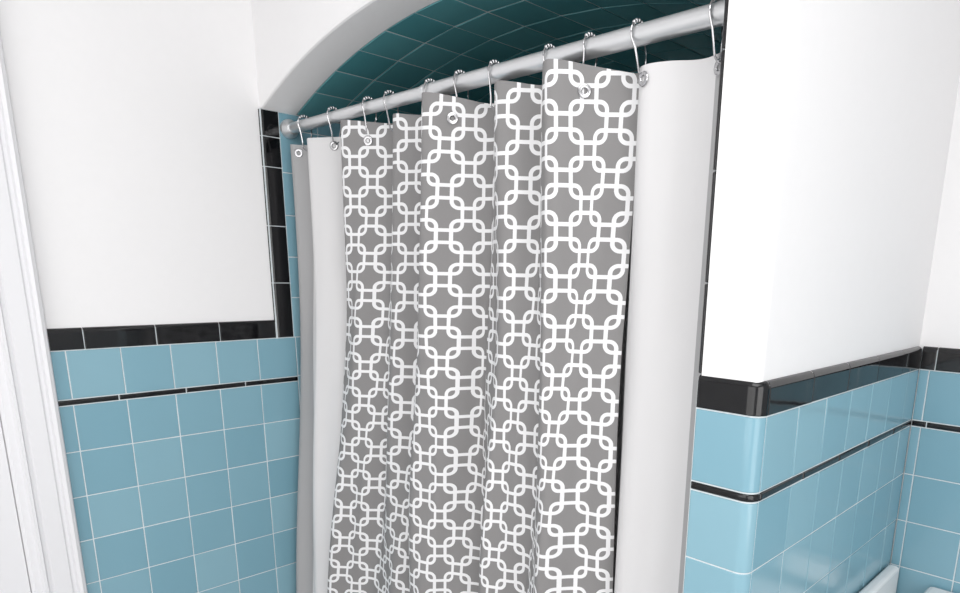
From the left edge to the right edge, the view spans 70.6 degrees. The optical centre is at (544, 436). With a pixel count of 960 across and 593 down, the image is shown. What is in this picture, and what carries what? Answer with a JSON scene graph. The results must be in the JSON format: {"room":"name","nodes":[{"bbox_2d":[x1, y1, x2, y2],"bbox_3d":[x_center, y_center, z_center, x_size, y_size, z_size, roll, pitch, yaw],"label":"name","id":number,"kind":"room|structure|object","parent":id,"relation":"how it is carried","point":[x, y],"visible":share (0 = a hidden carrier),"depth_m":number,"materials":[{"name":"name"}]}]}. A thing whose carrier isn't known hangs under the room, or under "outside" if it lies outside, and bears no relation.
{"room":"bathroom","nodes":[
{"label":"bathroom","id":0,"kind":"room"},
{"bbox_2d":[0,0,340,592],"bbox_3d":[-1.311,-0.127,1.406,0.152,2.620,3.300,13,18,41],"label":"wall","id":1,"kind":"structure","parent":0,"point":[158,184],"depth_m":1.66,"materials":[{"name":"white paint"}]},
{"bbox_2d":[0,422,30,592],"bbox_3d":[-1.459,0.180,1.219,0.007,2.085,0.796,13,18,41],"label":"door","id":2,"kind":"structure","parent":1,"relation":"in","point":[13,570],"depth_m":1.51,"materials":[{"name":"white paint"}]},
{"bbox_2d":[0,33,87,592],"bbox_3d":[-1.141,0.112,1.533,0.030,2.100,0.104,13,18,41],"label":"door frame","id":3,"kind":"structure","parent":1,"relation":"attached to","point":[29,407],"depth_m":1.48,"materials":[{"name":"white paint"}]},
{"bbox_2d":[251,0,437,114],"bbox_3d":[-0.211,-1.070,1.255,1.344,0.680,0.096,13,18,41],"label":"header","id":4,"kind":"object","parent":1,"relation":"attached to","point":[298,44],"depth_m":1.59,"materials":[{"name":"white paint"}]},
{"bbox_2d":[280,0,724,138],"bbox_3d":[-0.201,-0.705,1.362,1.325,0.048,0.048,13,18,41],"label":"shower curtain rod","id":5,"kind":"object","parent":1,"relation":"attached to","point":[694,20],"depth_m":1.17,"materials":[{"name":"silver metal"}]},
{"bbox_2d":[297,0,722,150],"bbox_3d":[-0.186,-0.682,1.352,1.197,0.088,0.042,13,18,41],"label":"curtain rings","id":6,"kind":"object","parent":5,"relation":"hanging from","point":[636,20],"visible":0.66,"depth_m":1.25,"materials":[{"name":"silver metal"}]},
{"bbox_2d":[290,53,720,592],"bbox_3d":[-0.203,0.213,1.596,1.304,1.806,0.191,12,17,38],"label":"liner","id":7,"kind":"object","parent":6,"relation":"hanging from","point":[678,99],"visible":0.43,"depth_m":1.15,"materials":[{"name":"plastic"}]},
{"bbox_2d":[327,59,638,592],"bbox_3d":[-0.239,0.206,1.562,0.942,1.820,0.132,13,18,39],"label":"shower curtain","id":8,"kind":"object","parent":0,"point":[487,250],"visible":1,"depth_m":1.37,"materials":[{"name":"fabric"}]},
{"bbox_2d":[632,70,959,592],"bbox_3d":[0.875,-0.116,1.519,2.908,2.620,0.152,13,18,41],"label":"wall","id":9,"kind":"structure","parent":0,"point":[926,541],"depth_m":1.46,"materials":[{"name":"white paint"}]},
{"bbox_2d":[924,587,952,592],"bbox_3d":[0.899,0.377,1.453,0.150,0.053,0.069,13,18,41],"label":"soap dish","id":10,"kind":"object","parent":9,"relation":"attached to","point":[930,589],"visible":1,"depth_m":1.49,"materials":[{"name":"white ceramic"}]},
{"bbox_2d":[683,0,959,592],"bbox_3d":[0.520,-0.056,1.244,0.109,2.620,0.764,13,18,41],"label":"wall","id":11,"kind":"structure","parent":0,"point":[834,121],"depth_m":1.01,"materials":[{"name":"white paint"}]},
{"bbox_2d":[859,565,898,592],"bbox_3d":[0.740,0.814,1.315,0.417,0.905,0.575,13,18,41],"label":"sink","id":12,"kind":"object","parent":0,"point":[885,581],"depth_m":1.48,"materials":[{"name":"white ceramic"}]}
]}

